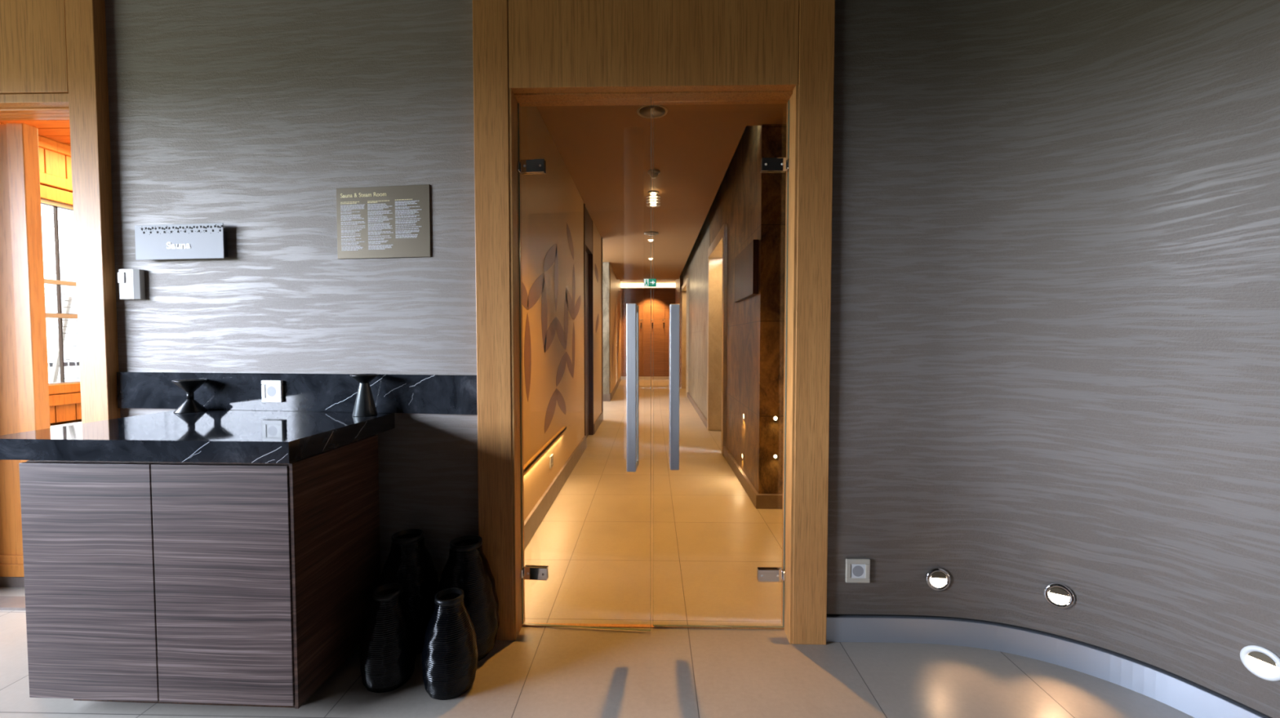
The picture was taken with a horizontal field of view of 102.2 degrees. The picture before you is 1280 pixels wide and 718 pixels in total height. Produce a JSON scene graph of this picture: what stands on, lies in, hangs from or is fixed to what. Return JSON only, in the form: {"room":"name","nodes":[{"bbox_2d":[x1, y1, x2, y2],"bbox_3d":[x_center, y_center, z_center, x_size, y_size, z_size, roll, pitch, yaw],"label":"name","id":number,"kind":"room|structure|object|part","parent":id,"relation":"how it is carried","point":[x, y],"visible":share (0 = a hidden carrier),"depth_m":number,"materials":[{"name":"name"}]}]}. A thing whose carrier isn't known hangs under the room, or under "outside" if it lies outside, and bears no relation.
{"room":"spa reception area","nodes":[
{"label":"spa reception area","id":0,"kind":"room"},
{"bbox_2d":[0,106,71,146],"bbox_3d":[-3.218,-1.309,3.504,1.800,0.325,2.450,0,2,1],"label":"ceiling","id":1,"kind":"structure","parent":0,"point":[52,123],"depth_m":2.38,"materials":[{"name":"brown wood"}]},
{"bbox_2d":[0,122,81,425],"bbox_3d":[-3.732,-0.174,3.569,0.072,2.500,2.230,0,2,1],"label":"wall","id":2,"kind":"structure","parent":0,"point":[55,157],"depth_m":3.30,"materials":[{"name":"brown wood"}]},
{"bbox_2d":[40,198,79,385],"bbox_3d":[-3.758,-0.431,3.575,0.070,1.175,1.500,0,2,1],"label":"window","id":3,"kind":"structure","parent":2,"relation":"in","point":[57,218],"depth_m":3.35,"materials":[{"name":"clear glass"}]},
{"bbox_2d":[50,419,81,428],"bbox_3d":[-3.750,0.685,3.616,0.004,0.580,1.500,0,2,1],"label":"window","id":4,"kind":"structure","parent":2,"relation":"in","point":[60,424],"depth_m":3.38,"materials":[{"name":"clear glass"}]},
{"bbox_2d":[104,0,478,583],"bbox_3d":[-1.480,-0.524,2.238,1.883,3.300,0.112,0,2,7],"label":"wall","id":5,"kind":"structure","parent":0,"point":[250,117],"depth_m":2.18,"materials":[{"name":"paint"}]},
{"bbox_2d":[117,269,145,299],"bbox_3d":[-2.241,-0.328,2.270,0.104,0.130,0.034,0,2,5],"label":"sensor","id":6,"kind":"object","parent":5,"relation":"attached to","point":[131,282],"visible":1,"depth_m":2.26,"materials":[{"name":"white plastic"}]},
{"bbox_2d":[134,222,227,260],"bbox_3d":[-1.980,-0.505,2.236,0.430,0.149,0.035,0,2,7],"label":"sign","id":7,"kind":"object","parent":5,"relation":"attached to","point":[186,241],"visible":1,"depth_m":2.22,"materials":[{"name":"silver metal"}]},
{"bbox_2d":[116,372,477,414],"bbox_3d":[-1.483,0.142,2.204,1.686,0.160,0.026,0,2,7],"label":"backsplash","id":8,"kind":"structure","parent":5,"relation":"attached to","point":[444,394],"depth_m":2.19,"materials":[{"name":"black stone"}]},
{"bbox_2d":[261,380,283,402],"bbox_3d":[-1.567,0.138,2.202,0.094,0.094,0.012,0,2,7],"label":"wall socket","id":9,"kind":"object","parent":8,"relation":"attached to","point":[272,391],"visible":1,"depth_m":2.20,"materials":[{"name":"white plastic"}]},
{"bbox_2d":[336,184,431,259],"bbox_3d":[-1.059,-0.564,2.131,0.414,0.292,0.009,0,2,8],"label":"sign","id":10,"kind":"object","parent":5,"relation":"attached to","point":[381,221],"visible":1,"depth_m":2.13,"materials":[{"name":"brown metal"}]},
{"bbox_2d":[516,97,651,631],"bbox_3d":[-0.232,0.040,2.118,0.556,2.163,0.128,0,2,5],"label":"door","id":11,"kind":"structure","parent":5,"relation":"in","point":[525,166],"depth_m":2.09,"materials":[{"name":"clear glass"}]},
{"bbox_3d":[-0.032,0.114,2.068,0.037,0.667,0.059,0,2,5],"label":"handle","id":12,"kind":"part","parent":11,"relation":"part of","materials":[{"name":"silver metal"}]},
{"bbox_3d":[-0.026,0.112,2.136,0.037,0.667,0.059,0,2,5],"label":"handle","id":13,"kind":"part","parent":11,"relation":"part of","materials":[{"name":"silver metal"}]},
{"bbox_2d":[472,0,835,644],"bbox_3d":[0.049,-0.518,2.078,1.384,3.300,0.152,0,2,1],"label":"trim","id":14,"kind":"structure","parent":5,"relation":"attached to","point":[526,52],"depth_m":2.00,"materials":[{"name":"brown wood"}]},
{"bbox_3d":[-0.575,-0.518,2.086,0.136,3.300,0.140,0,2,1],"label":"post","id":15,"kind":"part","parent":14,"relation":"part of","materials":[{"name":"brown wood"}]},
{"bbox_3d":[0.049,-1.607,1.987,1.110,1.117,0.048,0,2,1],"label":"header panel","id":16,"kind":"part","parent":14,"relation":"part of","materials":[{"name":"brown wood"}]},
{"bbox_3d":[0.674,-0.517,2.057,0.133,3.300,0.140,0,2,1],"label":"post","id":17,"kind":"part","parent":14,"relation":"part of","materials":[{"name":"brown wood"}]},
{"bbox_2d":[520,106,601,520],"bbox_3d":[-0.684,-0.336,4.971,0.100,2.720,5.435,0,2,1],"label":"wall","id":18,"kind":"structure","parent":0,"point":[551,200],"depth_m":3.85,"materials":[{"name":"beige paint"}]},
{"bbox_2d":[523,426,566,476],"bbox_3d":[-0.660,0.630,3.342,0.026,0.039,2.080,0,2,1],"label":"ledge","id":19,"kind":"object","parent":18,"relation":"attached to","point":[529,465],"visible":0.56,"depth_m":3.44,"materials":[{"name":"brown wood"}]},
{"bbox_2d":[549,453,553,468],"bbox_3d":[-0.656,0.757,3.827,0.012,0.090,0.090,0,2,1],"label":"wall socket","id":20,"kind":"object","parent":18,"relation":"attached to","point":[551,457],"visible":1,"depth_m":3.80,"materials":[{"name":"white plastic"}]},
{"bbox_2d":[524,435,586,550],"bbox_3d":[-0.658,0.988,4.039,0.038,0.143,3.475,0,2,1],"label":"baseboard","id":21,"kind":"structure","parent":18,"relation":"attached to","point":[536,516],"depth_m":3.74,"materials":[{"name":"grey stone"}]},
{"bbox_2d":[521,222,599,433],"bbox_3d":[-0.631,-0.375,5.068,0.001,1.683,4.431,0,2,1],"label":"print","id":22,"kind":"object","parent":18,"relation":"attached to","point":[539,287],"visible":0.96,"depth_m":3.91},
{"bbox_2d":[583,204,593,438],"bbox_3d":[-0.651,-0.370,6.137,0.112,2.700,0.860,0,2,1],"label":"door","id":23,"kind":"structure","parent":18,"relation":"in","point":[588,222],"depth_m":6.43,"materials":[{"name":"brown wood"}]},
{"bbox_3d":[-0.661,-0.355,5.733,0.112,2.700,0.050,0,2,1],"label":"frame","id":24,"kind":"part","parent":23,"relation":"part of","materials":[{"name":"brown wood"}]},
{"bbox_2d":[593,412,602,434],"bbox_3d":[-0.627,0.877,7.174,0.115,0.130,1.120,0,2,1],"label":"baseboard","id":25,"kind":"structure","parent":18,"relation":"attached to","point":[597,424],"depth_m":7.04,"materials":[{"name":"brown wood"}]},
{"bbox_2d":[0,379,1194,717],"bbox_3d":[-0.691,0.932,9.052,10.200,0.120,15.215,0,2,1],"label":"floor","id":26,"kind":"structure","parent":0,"point":[709,540],"depth_m":1.99,"materials":[{"name":"beige tile"}]},
{"bbox_2d":[0,123,50,587],"bbox_3d":[-3.075,0.004,2.495,0.375,2.225,0.067,0,2,1],"label":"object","id":27,"kind":"structure","parent":26,"relation":"on","point":[24,404],"depth_m":2.46,"materials":[{"name":"brown wood"}]},
{"bbox_3d":[-3.075,1.091,2.547,0.375,0.050,0.045,0,2,1],"label":"sill","id":28,"kind":"part","parent":27,"relation":"part of","materials":[{"name":"grey metal"}]},
{"bbox_2d":[18,435,380,709],"bbox_3d":[-1.500,0.722,1.859,0.886,0.839,0.480,0,2,3],"label":"base cabinet","id":29,"kind":"object","parent":26,"relation":"on","point":[243,584],"visible":0.84,"depth_m":1.62,"materials":[{"name":"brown wood"}]},
{"bbox_3d":[-1.738,0.706,1.639,0.430,0.757,0.020,0,2,3],"label":"door","id":30,"kind":"part","parent":29,"relation":"part of","materials":[{"name":"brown wood"}]},
{"bbox_2d":[0,409,395,463],"bbox_3d":[-1.531,0.267,1.913,1.000,0.066,0.717,0,2,1],"label":"countertop","id":31,"kind":"structure","parent":29,"relation":"on","point":[211,436],"depth_m":1.64,"materials":[{"name":"black stone"}]},
{"bbox_2d":[172,379,208,413],"bbox_3d":[-1.908,0.156,2.192,0.114,0.134,0.114,0,2,1],"label":"candle holder","id":32,"kind":"object","parent":31,"relation":"on","point":[190,405],"visible":1,"depth_m":2.17,"materials":[{"name":"black paint"}]},
{"bbox_3d":[-1.908,0.115,2.191,0.114,0.052,0.114,0,2,1],"label":"dish","id":33,"kind":"part","parent":32,"relation":"part of","materials":[{"name":"black paint"}]},
{"bbox_3d":[-1.908,0.155,2.192,0.024,0.032,0.024,0,2,1],"label":"stem","id":34,"kind":"part","parent":32,"relation":"part of","materials":[{"name":"black paint"}]},
{"bbox_2d":[349,373,378,417],"bbox_3d":[-1.110,0.145,2.083,0.102,0.165,0.102,0,2,1],"label":"candle holder","id":35,"kind":"object","parent":31,"relation":"on","point":[364,406],"visible":1,"depth_m":2.06,"materials":[{"name":"grey paint"}]},
{"bbox_3d":[-1.110,0.079,2.081,0.102,0.033,0.102,0,2,1],"label":"dish","id":36,"kind":"part","parent":35,"relation":"part of","materials":[{"name":"black paint"}]},
{"bbox_3d":[-1.486,0.309,1.848,0.832,0.014,0.470,0,2,3],"label":"rail","id":37,"kind":"part","parent":29,"relation":"part of","materials":[{"name":"black stone"}]},
{"bbox_3d":[-1.301,0.707,1.619,0.438,0.757,0.020,0,2,3],"label":"door","id":38,"kind":"part","parent":29,"relation":"part of","materials":[{"name":"brown wood"}]},
{"bbox_3d":[-1.063,0.699,1.840,0.012,0.775,0.477,0,2,3],"label":"panel","id":39,"kind":"part","parent":29,"relation":"part of","materials":[{"name":"brown wood"}]},
{"bbox_2d":[359,583,417,693],"bbox_3d":[-0.894,0.979,1.834,0.182,0.326,0.183,-2,3,-44],"label":"floor vase","id":40,"kind":"object","parent":26,"relation":"on","point":[388,651],"visible":1,"depth_m":1.78,"materials":[{"name":"black ceramic"}]},
{"bbox_2d":[378,528,439,655],"bbox_3d":[-0.914,0.912,2.043,0.241,0.444,0.242,1,2,22],"label":"floor vase","id":41,"kind":"object","parent":26,"relation":"on","point":[409,564],"visible":0.6,"depth_m":1.98,"materials":[{"name":"black ceramic"}]},
{"bbox_2d":[422,588,477,700],"bbox_3d":[-0.661,0.980,1.798,0.182,0.326,0.183,-2,3,-44],"label":"floor vase","id":42,"kind":"object","parent":26,"relation":"on","point":[450,649],"visible":1,"depth_m":1.74,"materials":[{"name":"black ceramic"}]},
{"bbox_2d":[434,535,499,662],"bbox_3d":[-0.669,0.918,1.997,0.241,0.436,0.242,1,2,21],"label":"floor vase","id":43,"kind":"object","parent":26,"relation":"on","point":[467,568],"visible":0.72,"depth_m":1.93,"materials":[{"name":"black ceramic"}]},
{"bbox_2d":[620,287,675,379],"bbox_3d":[0.241,-0.764,15.734,1.700,2.770,0.475,0,2,1],"label":"double door","id":44,"kind":"structure","parent":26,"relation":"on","point":[664,298],"depth_m":15.53,"materials":[{"name":"brown wood"}]},
{"bbox_3d":[-0.444,-0.810,15.555,0.334,2.655,0.020,0,2,1],"label":"door","id":45,"kind":"part","parent":44,"relation":"part of","materials":[{"name":"brown wood"}]},
{"bbox_3d":[-0.104,-0.809,15.547,0.334,2.655,0.020,0,2,1],"label":"door","id":46,"kind":"part","parent":44,"relation":"part of","materials":[{"name":"brown wood"}]},
{"bbox_3d":[0.236,-0.809,15.539,0.334,2.655,0.020,0,2,1],"label":"door","id":47,"kind":"part","parent":44,"relation":"part of","materials":[{"name":"brown wood"}]},
{"bbox_3d":[0.576,-0.809,15.531,0.334,2.655,0.020,0,2,1],"label":"door","id":48,"kind":"part","parent":44,"relation":"part of","materials":[{"name":"brown wood"}]},
{"bbox_3d":[0.916,-0.808,15.524,0.334,2.655,0.020,0,2,1],"label":"door","id":49,"kind":"part","parent":44,"relation":"part of","materials":[{"name":"brown wood"}]},
{"bbox_2d":[602,262,610,394],"bbox_3d":[-0.832,-0.603,10.232,0.460,2.580,0.250,0,2,1],"label":"pier","id":50,"kind":"object","parent":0,"point":[606,265],"visible":0.36,"depth_m":10.11,"materials":[{"name":"grey stone"}]},
{"bbox_2d":[603,392,611,401],"bbox_3d":[-0.828,0.756,10.275,0.490,0.140,0.265,0,2,1],"label":"pier","id":51,"kind":"object","parent":50,"relation":"attached to","point":[606,397],"visible":0.36,"depth_m":10.14,"materials":[{"name":"grey stone"}]},
{"bbox_2d":[609,263,620,392],"bbox_3d":[-0.622,-0.784,12.938,0.115,3.020,5.185,0,2,0],"label":"wall","id":52,"kind":"structure","parent":0,"point":[615,284],"depth_m":11.82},
{"bbox_2d":[611,376,621,399],"bbox_3d":[-0.589,0.664,12.996,0.035,0.120,5.172,0,2,0],"label":"baseboard","id":53,"kind":"structure","parent":52,"relation":"attached to","point":[614,390],"depth_m":12.28,"materials":[{"name":"brown wood"}]},
{"bbox_2d":[619,279,675,283],"bbox_3d":[0.239,-2.225,14.545,2.600,0.220,3.360,0,2,1],"label":"ceiling","id":54,"kind":"structure","parent":0,"point":[622,281],"depth_m":15.43,"materials":[{"name":"paint"}]},
{"bbox_2d":[620,283,675,288],"bbox_3d":[0.247,-2.253,15.956,1.690,0.180,0.020,0,2,1],"label":"light","id":55,"kind":"object","parent":54,"relation":"attached to","point":[622,285],"visible":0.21,"depth_m":15.95,"materials":[{"name":"white"}]},
{"bbox_2d":[536,103,786,279],"bbox_3d":[-0.273,-1.824,7.568,4.300,0.060,10.755,0,2,1],"label":"ceiling","id":56,"kind":"structure","parent":0,"point":[605,150],"depth_m":4.49,"materials":[{"name":"paint"}]},
{"bbox_2d":[643,279,656,287],"bbox_3d":[0.248,-1.902,12.853,0.316,0.210,0.046,0,2,1],"label":"exit sign","id":57,"kind":"object","parent":56,"relation":"hanging from","point":[646,282],"visible":0.99,"depth_m":12.83,"materials":[{"name":"green plastic"}]},
{"bbox_3d":[0.155,-1.901,12.836,0.115,0.190,0.003,0,2,1],"label":"white panel","id":58,"kind":"part","parent":57,"relation":"part of","materials":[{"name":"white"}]},
{"bbox_3d":[0.305,-1.901,12.833,0.185,0.190,0.003,0,2,1],"label":"green panel","id":59,"kind":"part","parent":57,"relation":"part of","materials":[{"name":"teal plastic"}]},
{"bbox_2d":[644,231,658,235],"bbox_3d":[0.161,-1.770,7.317,0.210,0.030,0.210,0,2,1],"label":"ceiling vent","id":60,"kind":"object","parent":56,"relation":"in","point":[648,233],"visible":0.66,"depth_m":7.27,"materials":[{"name":"silver metal"}]},
{"bbox_2d":[636,105,667,118],"bbox_3d":[0.081,-1.636,3.415,0.204,0.006,0.204,0,2,1],"label":"ceiling speaker","id":61,"kind":"object","parent":56,"relation":"attached to","point":[644,111],"visible":0.91,"depth_m":3.41,"materials":[{"name":"beige plastic"}]},
{"bbox_2d":[646,191,660,207],"bbox_3d":[0.136,-1.640,5.291,0.144,0.138,0.144,0,2,1],"label":"lamp","id":62,"kind":"object","parent":56,"relation":"attached to","point":[656,197],"visible":0.91,"depth_m":5.27,"materials":[{"name":"white glass"}]},
{"bbox_3d":[0.136,-1.704,5.288,0.110,0.010,0.110,0,2,1],"label":"ceiling plate","id":63,"kind":"part","parent":62,"relation":"part of","materials":[{"name":"beige plastic"}]},
{"bbox_3d":[0.136,-1.635,5.291,0.060,0.128,0.060,0,2,1],"label":"bulb","id":64,"kind":"part","parent":62,"relation":"part of","materials":[{"name":"white glass"}]},
{"bbox_2d":[647,169,660,178],"bbox_3d":[0.124,-1.657,4.640,0.112,0.055,0.112,0,2,1],"label":"smoke detector","id":65,"kind":"object","parent":56,"relation":"attached to","point":[656,172],"visible":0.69,"depth_m":4.61,"materials":[{"name":"white plastic"}]},
{"bbox_2d":[675,270,683,387],"bbox_3d":[1.308,-0.822,14.223,0.560,3.000,2.540,0,2,1],"label":"wall","id":66,"kind":"structure","parent":0,"point":[678,282],"depth_m":13.01,"materials":[{"name":"beige paint"}]},
{"bbox_2d":[682,208,710,418],"bbox_3d":[1.244,-0.722,9.934,0.488,2.920,6.040,0,2,1],"label":"wall","id":67,"kind":"structure","parent":0,"point":[695,268],"depth_m":8.43,"materials":[{"name":"beige paint"}]},
{"bbox_2d":[681,278,688,396],"bbox_3d":[1.218,-0.484,11.865,0.430,2.500,2.000,0,2,1],"label":"door","id":68,"kind":"structure","parent":67,"relation":"in","point":[685,288],"depth_m":12.74,"materials":[{"name":"beige wood"}]},
{"bbox_3d":[1.245,-0.519,12.814,0.420,2.500,0.100,0,2,1],"label":"casing","id":69,"kind":"part","parent":68,"relation":"part of","materials":[{"name":"brown wood"}]},
{"bbox_3d":[1.096,-0.449,10.928,0.230,2.500,0.120,0,2,1],"label":"casing","id":70,"kind":"part","parent":68,"relation":"part of","materials":[{"name":"brown wood"}]},
{"bbox_2d":[687,392,706,428],"bbox_3d":[1.208,0.826,8.941,0.512,0.100,3.940,0,2,1],"label":"baseboard","id":71,"kind":"structure","parent":67,"relation":"attached to","point":[695,406],"depth_m":8.29,"materials":[{"name":"brown wood"}]},
{"bbox_2d":[709,168,728,246],"bbox_3d":[1.156,-1.729,6.084,0.488,0.620,1.660,0,2,1],"label":"lintel","id":72,"kind":"object","parent":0,"point":[718,209],"visible":0.14,"depth_m":5.89,"materials":[{"name":"brown wood"}]},
{"bbox_2d":[706,223,727,456],"bbox_3d":[1.089,-0.220,6.133,0.422,2.400,1.600,0,2,1],"label":"door","id":73,"kind":"structure","parent":72,"relation":"attached to","point":[717,250],"depth_m":6.81,"materials":[{"name":"beige light wood veneer"}]},
{"bbox_3d":[1.111,-0.247,6.882,0.412,2.400,0.100,0,2,1],"label":"casing","id":74,"kind":"part","parent":73,"relation":"part of","materials":[{"name":"brown wood"}]},
{"bbox_3d":[0.971,-0.192,5.386,0.222,2.400,0.100,0,2,1],"label":"casing","id":75,"kind":"part","parent":73,"relation":"part of","materials":[{"name":"brown wood"}]},
{"bbox_2d":[725,124,786,494],"bbox_3d":[1.389,-0.518,4.473,1.031,2.920,1.640,0,2,1],"label":"wall","id":76,"kind":"structure","parent":0,"point":[756,200],"depth_m":3.75,"materials":[{"name":"brown dark walnut wood veneer"}]},
{"bbox_2d":[734,240,759,302],"bbox_3d":[0.844,-0.680,4.139,0.040,0.390,0.840,0,2,1],"label":"notice board","id":77,"kind":"object","parent":76,"relation":"attached to","point":[746,263],"visible":1,"depth_m":3.94,"materials":[{"name":"brown wood"}]},
{"bbox_2d":[723,446,782,509],"bbox_3d":[1.377,0.992,4.524,1.055,0.100,1.692,0,2,1],"label":"baseboard","id":78,"kind":"structure","parent":76,"relation":"attached to","point":[760,501],"depth_m":3.81,"materials":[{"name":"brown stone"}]},
{"bbox_2d":[773,416,777,421],"bbox_3d":[0.969,0.424,3.696,0.036,0.036,0.010,0,2,1],"label":"step light","id":79,"kind":"object","parent":76,"relation":"attached to","point":[775,418],"visible":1,"depth_m":3.69,"materials":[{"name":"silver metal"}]},
{"bbox_2d":[826,0,1279,717],"bbox_3d":[2.411,-0.466,-0.822,0.954,3.188,6.767,-1,2,-23],"label":"wall","id":80,"kind":"structure","parent":0,"point":[1055,327],"depth_m":1.88,"materials":[{"name":"paint"}]},
{"bbox_2d":[653,99,790,628],"bbox_3d":[0.334,0.040,2.124,0.559,2.163,0.128,0,2,1],"label":"door","id":81,"kind":"structure","parent":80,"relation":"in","point":[768,165],"depth_m":2.09,"materials":[{"name":"clear glass"}]},
{"bbox_3d":[0.141,0.111,2.166,0.037,0.667,0.059,0,2,1],"label":"handle","id":82,"kind":"part","parent":81,"relation":"part of","materials":[{"name":"silver metal"}]},
{"bbox_3d":[0.140,0.113,2.096,0.037,0.667,0.059,0,2,1],"label":"handle","id":83,"kind":"part","parent":81,"relation":"part of","materials":[{"name":"silver metal"}]},
{"bbox_2d":[845,559,870,582],"bbox_3d":[0.865,0.842,2.053,0.094,0.094,0.012,0,2,1],"label":"wall socket","id":84,"kind":"object","parent":80,"relation":"attached to","point":[856,573],"visible":1,"depth_m":2.05,"materials":[{"name":"beige plastic"}]},
{"bbox_2d":[925,568,951,591],"bbox_3d":[1.179,0.872,2.042,0.092,0.092,0.012,0,2,6],"label":"recessed light","id":85,"kind":"object","parent":80,"relation":"in","point":[939,580],"visible":1,"depth_m":2.04,"materials":[{"name":"silver metal"}]},
{"bbox_2d":[826,614,1271,717],"bbox_3d":[2.385,1.191,-0.811,0.848,0.100,6.657,-1,2,-23],"label":"baseboard","id":86,"kind":"structure","parent":80,"relation":"attached to","point":[1189,699],"depth_m":1.94,"materials":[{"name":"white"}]},
{"bbox_2d":[1043,582,1075,608],"bbox_3d":[1.549,0.877,1.911,0.092,0.092,0.012,1,3,35],"label":"recessed light","id":87,"kind":"object","parent":80,"relation":"in","point":[1059,596],"visible":1,"depth_m":1.91,"materials":[{"name":"silver metal"}]},
{"bbox_2d":[1240,645,1279,681],"bbox_3d":[1.825,0.892,1.514,0.012,0.092,0.092,-1,2,-19],"label":"recessed light","id":88,"kind":"object","parent":80,"relation":"in","point":[1264,664],"visible":1,"depth_m":1.51,"materials":[{"name":"white plastic"}]},
{"bbox_3d":[-0.794,-0.401,6.705,0.200,2.720,2.110,0,2,1],"label":"wall","id":89,"kind":"structure","parent":0,"visible":0},
{"bbox_2d":[601,237,603,420],"bbox_3d":[-0.715,-0.439,7.728,0.312,2.720,0.080,0,2,1],"label":"trim","id":90,"kind":"structure","parent":89,"relation":"attached to","point":[602,237],"depth_m":7.71,"materials":[{"name":"brown wood"}]},
{"bbox_3d":[-3.890,-0.529,2.383,2.910,3.300,0.100,0,2,1],"label":"wall","id":91,"kind":"structure","parent":0,"visible":0},
{"bbox_2d":[0,0,120,610],"bbox_3d":[-2.858,-0.524,2.304,1.058,3.305,0.190,0,2,1],"label":"trim","id":92,"kind":"structure","parent":91,"relation":"attached to","point":[53,53],"depth_m":2.23,"materials":[{"name":"brown wood"}]},
{"bbox_3d":[-2.901,-1.662,2.233,0.892,1.025,0.048,0,2,1],"label":"header panel","id":93,"kind":"part","parent":92,"relation":"part of","materials":[{"name":"brown wood"}]},
{"bbox_3d":[-2.390,-0.526,2.298,0.123,3.300,0.120,0,2,1],"label":"post","id":94,"kind":"part","parent":92,"relation":"part of","materials":[{"name":"brown wood"}]}
]}

